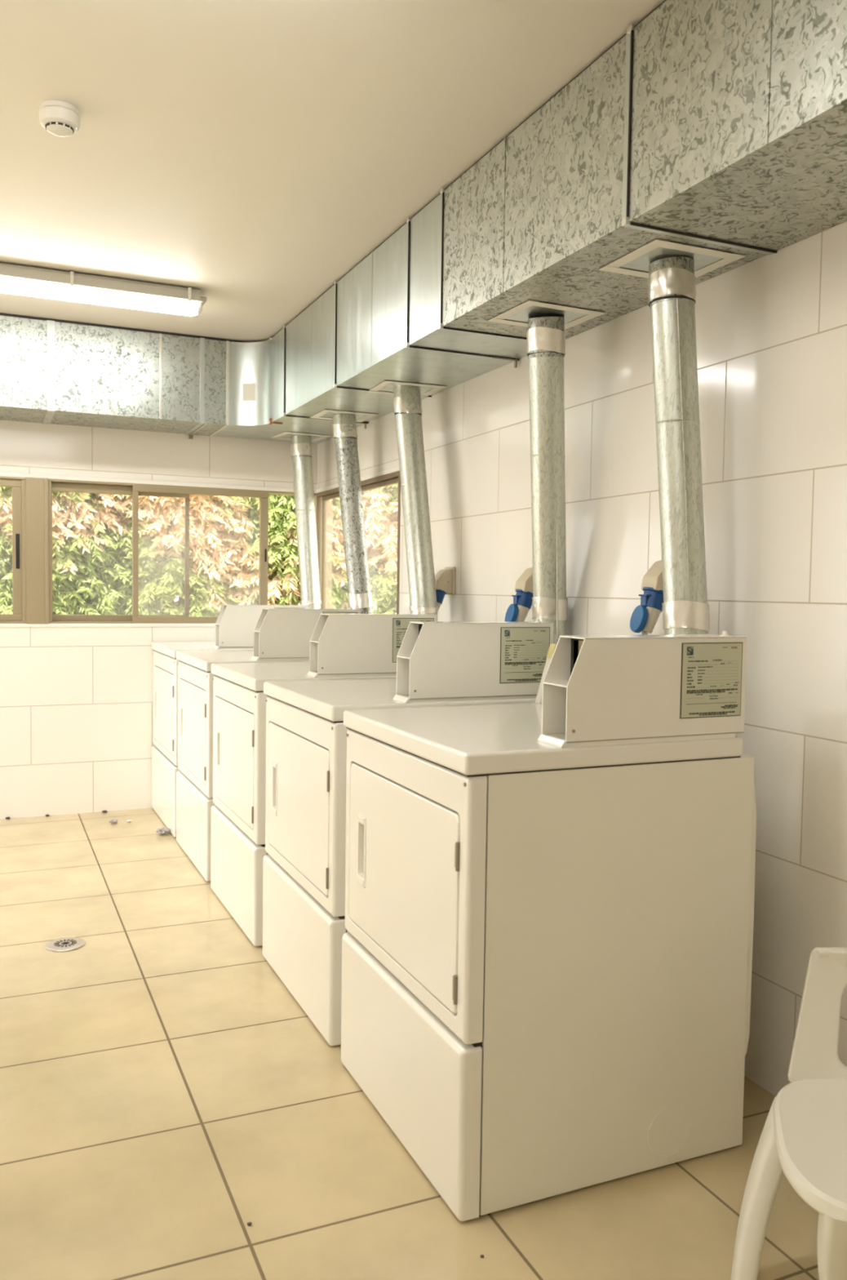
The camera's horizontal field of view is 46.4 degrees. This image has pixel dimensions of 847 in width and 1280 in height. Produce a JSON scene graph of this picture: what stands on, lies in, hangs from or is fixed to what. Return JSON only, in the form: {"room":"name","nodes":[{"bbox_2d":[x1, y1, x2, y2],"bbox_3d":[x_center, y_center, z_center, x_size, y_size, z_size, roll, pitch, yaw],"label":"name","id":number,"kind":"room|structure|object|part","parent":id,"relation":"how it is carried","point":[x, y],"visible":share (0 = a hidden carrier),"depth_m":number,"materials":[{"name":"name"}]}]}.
{"room":"laundry","nodes":[
{"label":"laundry","id":0,"kind":"room"},
{"bbox_2d":[0,420,316,819],"bbox_3d":[-2.328,-0.304,4.898,3.977,2.412,0.140,0,3,-24],"label":"wall","id":1,"kind":"structure","parent":0,"point":[76,703],"depth_m":5.11,"materials":[{"name":"white tile"}]},
{"bbox_2d":[0,475,48,623],"bbox_3d":[-2.592,-0.445,4.737,1.485,0.731,0.106,0,3,-24],"label":"window","id":2,"kind":"structure","parent":1,"relation":"in","point":[29,495],"depth_m":4.96,"materials":[{"name":"brown wood"}]},
{"bbox_3d":[-2.341,-0.446,4.833,0.722,0.707,0.024,0,3,-24],"label":"sash","id":3,"kind":"part","parent":2,"relation":"part of","materials":[{"name":"brown metal"}]},
{"bbox_3d":[-2.639,-0.445,4.722,1.388,0.731,0.094,0,3,-24],"label":"frame","id":4,"kind":"part","parent":2,"relation":"part of","materials":[{"name":"brown wood"}]},
{"bbox_3d":[-2.034,-0.445,4.955,0.018,0.175,0.007,0,3,-24],"label":"handle","id":5,"kind":"part","parent":2,"relation":"part of","materials":[{"name":"black plastic"}]},
{"bbox_2d":[0,623,215,626],"bbox_3d":[-1.678,-0.042,4.447,2.917,0.018,1.277,0,3,-24],"label":"trim","id":6,"kind":"structure","parent":1,"relation":"attached to","point":[1,624],"depth_m":5.13,"materials":[{"name":"white tile"}]},
{"bbox_2d":[48,479,315,623],"bbox_3d":[-1.260,-0.456,5.330,1.433,0.731,0.097,0,3,-24],"label":"window","id":7,"kind":"structure","parent":1,"relation":"in","point":[135,490],"depth_m":5.21,"materials":[{"name":"brown metal"}]},
{"bbox_3d":[-1.588,-0.453,5.204,0.700,0.709,0.022,0,3,-24],"label":"sash","id":8,"kind":"part","parent":7,"relation":"part of","materials":[{"name":"clear glass"}]},
{"bbox_3d":[-1.195,-0.454,5.327,0.723,0.725,0.031,0,3,-24],"label":"sash","id":9,"kind":"part","parent":7,"relation":"part of","materials":[{"name":"clear glass"}]},
{"bbox_3d":[-0.870,-0.467,5.453,0.010,0.071,0.007,0,3,-24],"label":"handle","id":10,"kind":"part","parent":7,"relation":"part of","materials":[{"name":"black plastic"}]},
{"bbox_2d":[0,466,399,493],"bbox_3d":[-1.667,-0.789,4.408,2.917,0.020,1.277,0,3,-24],"label":"trim","id":11,"kind":"structure","parent":1,"relation":"attached to","point":[397,468],"depth_m":5.15,"materials":[{"name":"white"}]},
{"bbox_2d":[0,0,664,342],"bbox_3d":[-0.795,-1.371,1.409,3.977,0.120,7.637,0,3,-24],"label":"ceiling","id":12,"kind":"structure","parent":0,"point":[249,155],"depth_m":2.63,"materials":[{"name":"paint"}]},
{"bbox_2d":[38,99,79,137],"bbox_3d":[-0.941,-1.340,2.555,0.100,0.062,0.100,0,3,-24],"label":"smoke detector","id":13,"kind":"object","parent":12,"relation":"attached to","point":[60,118],"visible":1,"depth_m":2.52,"materials":[{"name":"white plastic"}]},
{"bbox_2d":[0,262,206,317],"bbox_3d":[-1.549,-1.396,3.849,1.390,0.102,0.141,0,3,-24],"label":"fluorescent light","id":14,"kind":"object","parent":12,"relation":"attached to","point":[15,279],"visible":1,"depth_m":3.92,"materials":[{"name":"grey plastic"}]},
{"bbox_2d":[0,0,846,444],"bbox_3d":[-0.797,-1.088,1.479,3.646,0.452,7.256,0,3,-24],"label":"ventilation duct","id":15,"kind":"object","parent":12,"relation":"attached to","point":[712,133],"visible":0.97,"depth_m":2.57,"materials":[{"name":"silver metal"}]},
{"bbox_2d":[0,808,819,1279],"bbox_3d":[-0.831,1.148,1.539,3.977,0.100,7.637,0,3,-24],"label":"floor","id":16,"kind":"structure","parent":0,"point":[165,1093],"depth_m":2.10,"materials":[{"name":"beige tile"}]},
{"bbox_2d":[44,937,84,951],"bbox_3d":[-1.180,1.000,3.256,0.124,0.009,0.124,0,3,-24],"label":"floor drain","id":17,"kind":"object","parent":16,"relation":"on","point":[67,944],"visible":1,"depth_m":3.25,"materials":[{"name":"silver metal"}]},
{"bbox_2d":[108,819,117,823],"bbox_3d":[-1.544,0.903,4.923,0.045,0.020,0.045,0,3,-24],"label":"clump","id":18,"kind":"object","parent":16,"relation":"on","point":[112,821],"visible":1,"depth_m":4.91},
{"bbox_2d":[155,826,169,834],"bbox_3d":[-1.243,0.911,4.721,0.070,0.033,0.071,0,3,-24],"label":"clump","id":19,"kind":"object","parent":16,"relation":"on","point":[164,830],"visible":1,"depth_m":4.71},
{"bbox_2d":[151,603,307,837],"bbox_3d":[-0.985,0.359,5.070,0.702,1.109,0.684,0,3,-24],"label":"dryer","id":20,"kind":"object","parent":16,"relation":"on","point":[235,624],"visible":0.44,"depth_m":4.77,"materials":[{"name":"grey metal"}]},
{"bbox_3d":[-1.379,0.332,5.129,0.024,0.169,0.054,0,3,-24],"label":"handle","id":21,"kind":"part","parent":20,"relation":"part of","materials":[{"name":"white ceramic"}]},
{"bbox_3d":[-1.290,0.341,4.936,0.023,0.382,0.601,0,3,-24],"label":"door","id":22,"kind":"part","parent":20,"relation":"part of","materials":[{"name":"white metal"}]},
{"bbox_3d":[-1.292,0.746,4.958,0.043,0.330,0.682,0,3,-24],"label":"panel","id":23,"kind":"part","parent":20,"relation":"part of","materials":[{"name":"white metal"}]},
{"bbox_3d":[-1.282,0.322,4.938,0.037,0.503,0.680,0,3,-24],"label":"panel","id":24,"kind":"part","parent":20,"relation":"part of","materials":[{"name":"white metal"}]},
{"bbox_3d":[-1.006,0.047,5.044,0.648,0.044,0.682,0,3,-24],"label":"lid","id":25,"kind":"part","parent":20,"relation":"part of","materials":[{"name":"white metal"}]},
{"bbox_2d":[290,435,321,608],"bbox_3d":[-0.629,-0.208,5.264,0.145,1.747,0.220,0,3,-24],"label":"exhaust pipe","id":26,"kind":"object","parent":20,"relation":"attached to","point":[301,451],"visible":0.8,"depth_m":5.20,"materials":[{"name":"metal"}]},
{"bbox_2d":[176,606,360,881],"bbox_3d":[-0.682,0.399,4.379,0.702,1.109,0.684,0,3,-24],"label":"dryer","id":27,"kind":"object","parent":16,"relation":"on","point":[280,634],"visible":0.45,"depth_m":4.08,"materials":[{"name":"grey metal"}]},
{"bbox_3d":[-1.076,0.372,4.437,0.024,0.169,0.054,0,3,-24],"label":"handle","id":28,"kind":"part","parent":27,"relation":"part of","materials":[{"name":"white metal"}]},
{"bbox_3d":[-0.986,0.381,4.245,0.023,0.382,0.601,0,3,-24],"label":"door","id":29,"kind":"part","parent":27,"relation":"part of","materials":[{"name":"white metal"}]},
{"bbox_3d":[-0.988,0.786,4.267,0.043,0.330,0.682,0,3,-24],"label":"panel","id":30,"kind":"part","parent":27,"relation":"part of","materials":[{"name":"white metal"}]},
{"bbox_3d":[-0.978,0.362,4.247,0.037,0.503,0.680,0,3,-24],"label":"panel","id":31,"kind":"part","parent":27,"relation":"part of","materials":[{"name":"white metal"}]},
{"bbox_3d":[-0.702,0.087,4.353,0.648,0.044,0.682,0,3,-24],"label":"lid","id":32,"kind":"part","parent":27,"relation":"part of","materials":[{"name":"white metal"}]},
{"bbox_2d":[332,413,373,613],"bbox_3d":[-0.334,-0.170,4.583,0.147,1.750,0.266,0,3,-24],"label":"exhaust pipe","id":33,"kind":"object","parent":27,"relation":"attached to","point":[344,425],"visible":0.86,"depth_m":4.52,"materials":[{"name":"metal"}]},
{"bbox_2d":[210,611,437,946],"bbox_3d":[-0.369,0.440,3.671,0.702,1.109,0.684,0,3,-24],"label":"dryer","id":34,"kind":"object","parent":16,"relation":"on","point":[342,646],"visible":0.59,"depth_m":3.38,"materials":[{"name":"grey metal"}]},
{"bbox_3d":[-0.763,0.413,3.728,0.024,0.169,0.054,0,3,-24],"label":"handle","id":35,"kind":"part","parent":34,"relation":"part of","materials":[{"name":"white metal"}]},
{"bbox_3d":[-0.673,0.422,3.536,0.023,0.382,0.601,0,3,-24],"label":"door","id":36,"kind":"part","parent":34,"relation":"part of","materials":[{"name":"white metal"}]},
{"bbox_3d":[-0.675,0.827,3.558,0.043,0.330,0.682,0,3,-24],"label":"panel","id":37,"kind":"part","parent":34,"relation":"part of","materials":[{"name":"white metal"}]},
{"bbox_3d":[-0.665,0.403,3.538,0.037,0.503,0.680,0,3,-24],"label":"panel","id":38,"kind":"part","parent":34,"relation":"part of","materials":[{"name":"white metal"}]},
{"bbox_3d":[-0.390,0.128,3.644,0.648,0.044,0.682,0,3,-24],"label":"lid","id":39,"kind":"part","parent":34,"relation":"part of","materials":[{"name":"white metal"}]},
{"bbox_2d":[393,386,438,621],"bbox_3d":[-0.037,-0.132,3.905,0.119,1.752,0.324,0,3,-24],"label":"exhaust pipe","id":40,"kind":"object","parent":34,"relation":"attached to","point":[407,403],"visible":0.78,"depth_m":3.84,"materials":[{"name":"metal"}]},
{"bbox_2d":[262,618,554,1045],"bbox_3d":[-0.053,0.480,2.971,0.702,1.109,0.684,0,3,-24],"label":"dryer","id":41,"kind":"object","parent":16,"relation":"on","point":[440,664],"visible":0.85,"depth_m":2.69,"materials":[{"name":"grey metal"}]},
{"bbox_3d":[-0.447,0.453,3.029,0.024,0.169,0.054,0,3,-24],"label":"handle","id":42,"kind":"part","parent":41,"relation":"part of","materials":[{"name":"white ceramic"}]},
{"bbox_3d":[-0.358,0.463,2.837,0.023,0.382,0.601,0,3,-24],"label":"door","id":43,"kind":"part","parent":41,"relation":"part of","materials":[{"name":"white metal"}]},
{"bbox_3d":[-0.360,0.868,2.859,0.043,0.330,0.682,0,3,-24],"label":"panel","id":44,"kind":"part","parent":41,"relation":"part of","materials":[{"name":"white metal"}]},
{"bbox_3d":[-0.350,0.444,2.839,0.037,0.503,0.680,0,3,-24],"label":"panel","id":45,"kind":"part","parent":41,"relation":"part of","materials":[{"name":"white metal"}]},
{"bbox_3d":[-0.074,0.168,2.945,0.648,0.044,0.682,0,3,-24],"label":"lid","id":46,"kind":"part","parent":41,"relation":"part of","materials":[{"name":"white metal"}]},
{"bbox_2d":[526,316,568,644],"bbox_3d":[0.373,-0.081,3.035,0.195,1.751,0.283,0,3,-10],"label":"exhaust pipe","id":47,"kind":"object","parent":41,"relation":"attached to","point":[545,335],"visible":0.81,"depth_m":2.96,"materials":[{"name":"metal"}]},
{"bbox_2d":[341,631,756,1221],"bbox_3d":[0.256,0.521,2.269,0.702,1.109,0.684,0,3,-24],"label":"dryer","id":48,"kind":"object","parent":16,"relation":"on","point":[548,945],"visible":1,"depth_m":1.97,"materials":[{"name":"white metal"}]},
{"bbox_3d":[-0.138,0.494,2.328,0.024,0.169,0.054,0,3,-24],"label":"handle","id":49,"kind":"part","parent":48,"relation":"part of","materials":[{"name":"white metal"}]},
{"bbox_3d":[-0.049,0.503,2.135,0.023,0.382,0.601,0,3,-24],"label":"door","id":50,"kind":"part","parent":48,"relation":"part of","materials":[{"name":"white metal"}]},
{"bbox_3d":[-0.050,0.908,2.157,0.043,0.330,0.682,0,3,-24],"label":"panel","id":51,"kind":"part","parent":48,"relation":"part of","materials":[{"name":"white metal"}]},
{"bbox_3d":[-0.041,0.484,2.137,0.037,0.503,0.680,0,3,-24],"label":"panel","id":52,"kind":"part","parent":48,"relation":"part of","materials":[{"name":"white metal"}]},
{"bbox_3d":[0.235,0.209,2.243,0.648,0.044,0.682,0,3,-24],"label":"lid","id":53,"kind":"part","parent":48,"relation":"part of","materials":[{"name":"white metal"}]},
{"bbox_2d":[535,643,557,703],"bbox_3d":[0.344,0.089,2.642,0.090,0.157,0.025,0,3,-24],"label":"control panel","id":54,"kind":"object","parent":48,"relation":"on","point":[539,700],"visible":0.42,"depth_m":2.63,"materials":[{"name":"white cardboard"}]},
{"bbox_2d":[647,256,710,634],"bbox_3d":[0.618,-0.044,2.440,0.146,1.745,0.161,-2,4,-42],"label":"exhaust pipe","id":55,"kind":"object","parent":48,"relation":"attached to","point":[672,285],"visible":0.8,"depth_m":2.38,"materials":[{"name":"metal"}]},
{"bbox_3d":[0.566,0.568,2.410,0.023,0.647,0.656,0,3,-24],"label":"panel","id":56,"kind":"part","parent":48,"relation":"part of","materials":[{"name":"white metal"}]},
{"bbox_2d":[730,946,846,1279],"bbox_3d":[0.773,0.850,1.622,0.499,0.533,0.475,2,3,14],"label":"plastic chair","id":57,"kind":"object","parent":16,"relation":"on","point":[804,1135],"visible":1,"depth_m":1.69,"materials":[{"name":"beige plastic"}]},
{"bbox_3d":[0.597,0.965,1.722,0.179,0.287,0.077,-1,3,-29],"label":"leg","id":58,"kind":"part","parent":57,"relation":"part of","materials":[{"name":"beige plastic"}]},
{"bbox_3d":[0.765,0.827,1.589,0.382,0.043,0.410,2,3,14],"label":"seat","id":59,"kind":"part","parent":57,"relation":"part of","materials":[{"name":"beige plastic"}]},
{"bbox_3d":[0.819,0.692,1.793,0.298,0.232,0.086,2,3,14],"label":"backrest","id":60,"kind":"part","parent":57,"relation":"part of","materials":[{"name":"beige plastic"}]},
{"bbox_3d":[0.633,0.977,1.508,0.063,0.287,0.164,2,3,28],"label":"leg","id":61,"kind":"part","parent":57,"relation":"part of","materials":[{"name":"beige plastic"}]},
{"bbox_2d":[316,221,846,1096],"bbox_3d":[0.970,-0.117,2.186,0.140,2.412,7.497,0,3,-24],"label":"wall","id":62,"kind":"structure","parent":0,"point":[771,330],"depth_m":2.40,"materials":[{"name":"white tile"}]},
{"bbox_2d":[314,471,400,613],"bbox_3d":[-0.337,-0.429,5.067,0.096,0.731,1.327,0,3,-24],"label":"window","id":63,"kind":"structure","parent":62,"relation":"in","point":[323,500],"depth_m":5.50,"materials":[{"name":"brown metal"}]},
{"bbox_3d":[-0.582,-0.461,5.622,0.096,0.731,0.110,0,3,-24],"label":"corner post","id":64,"kind":"part","parent":63,"relation":"part of","materials":[{"name":"brown metal"}]},
{"bbox_2d":[435,566,455,610],"bbox_3d":[0.068,-0.205,3.935,0.086,0.171,0.084,0,3,-24],"label":"power socket","id":65,"kind":"object","parent":62,"relation":"attached to","point":[445,579],"visible":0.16,"depth_m":3.90,"materials":[{"name":"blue plastic"}]},
{"bbox_3d":[0.106,-0.237,3.950,0.012,0.110,0.084,0,3,-24],"label":"wall plate","id":66,"kind":"part","parent":65,"relation":"part of","materials":[{"name":"beige plastic"}]},
{"bbox_2d":[505,565,533,621],"bbox_3d":[0.297,-0.155,3.273,0.100,0.180,0.084,0,3,-24],"label":"power socket","id":67,"kind":"object","parent":62,"relation":"attached to","point":[519,610],"visible":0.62,"depth_m":3.24,"materials":[{"name":"blue plastic"}]},
{"bbox_3d":[0.319,-0.128,3.284,0.042,0.042,0.036,0,3,-24],"label":"flap arm","id":68,"kind":"part","parent":67,"relation":"part of","materials":[{"name":"blue plastic"}]},
{"bbox_2d":[630,560,663,635],"bbox_3d":[0.569,-0.114,2.629,0.102,0.196,0.084,0,3,-24],"label":"power socket","id":69,"kind":"object","parent":62,"relation":"attached to","point":[645,616],"visible":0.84,"depth_m":2.60,"materials":[{"name":"beige plastic"}]},
{"bbox_3d":[0.602,-0.101,2.645,0.042,0.042,0.036,0,3,-24],"label":"flap arm","id":70,"kind":"part","parent":69,"relation":"part of","materials":[{"name":"blue plastic"}]},
{"label":"outside","id":71,"kind":"structure","parent":0,"visible":0},
{"bbox_3d":[-0.579,0.999,7.031,21.000,0.240,22.000,0,3,-24],"label":"ground","id":72,"kind":"structure","parent":71,"visible":0},
{"bbox_2d":[0,488,12,608],"bbox_3d":[-3.761,-0.467,6.901,1.777,2.933,1.495,0,3,-16],"label":"foliage","id":73,"kind":"object","parent":72,"relation":"on","point":[6,583],"visible":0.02,"depth_m":7.11,"materials":[{"name":"green plant"}]},
{"bbox_2d":[0,486,159,614],"bbox_3d":[-2.828,-0.507,7.263,1.772,2.960,1.457,-1,4,-34],"label":"foliage","id":74,"kind":"object","parent":72,"relation":"on","point":[83,514],"visible":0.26,"depth_m":6.89,"materials":[{"name":"green plant"}]},
{"bbox_3d":[-2.833,-0.455,7.318,0.235,2.575,0.443,3,4,33],"label":"stem","id":75,"kind":"part","parent":74,"relation":"part of","materials":[{"name":"green plant"}]},
{"bbox_2d":[53,493,282,616],"bbox_3d":[-1.982,-0.463,7.692,1.742,2.959,1.505,-2,4,-41],"label":"foliage","id":76,"kind":"object","parent":72,"relation":"on","point":[166,532],"visible":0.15,"depth_m":7.19,"materials":[{"name":"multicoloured plant"}]},
{"bbox_3d":[-1.948,-0.438,7.704,0.174,2.525,0.383,0,3,-24],"label":"stem","id":77,"kind":"part","parent":76,"relation":"part of","materials":[{"name":"green plant"}]},
{"bbox_2d":[183,493,393,615],"bbox_3d":[-1.095,-0.510,8.034,1.547,2.969,1.714,3,4,38],"label":"foliage","id":78,"kind":"object","parent":72,"relation":"on","point":[284,560],"visible":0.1,"depth_m":7.47,"materials":[{"name":"green plant"}]},
{"bbox_3d":[-1.110,-0.485,8.054,0.269,2.607,0.362,1,3,7],"label":"stem","id":79,"kind":"part","parent":78,"relation":"part of","materials":[{"name":"green plant"}]},
{"bbox_2d":[331,483,398,613],"bbox_3d":[-0.070,-0.593,8.307,1.868,3.088,1.691,-1,3,-30],"label":"foliage","id":80,"kind":"object","parent":72,"relation":"on","point":[384,527],"visible":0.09,"depth_m":7.66,"materials":[{"name":"green plant"}]}
]}

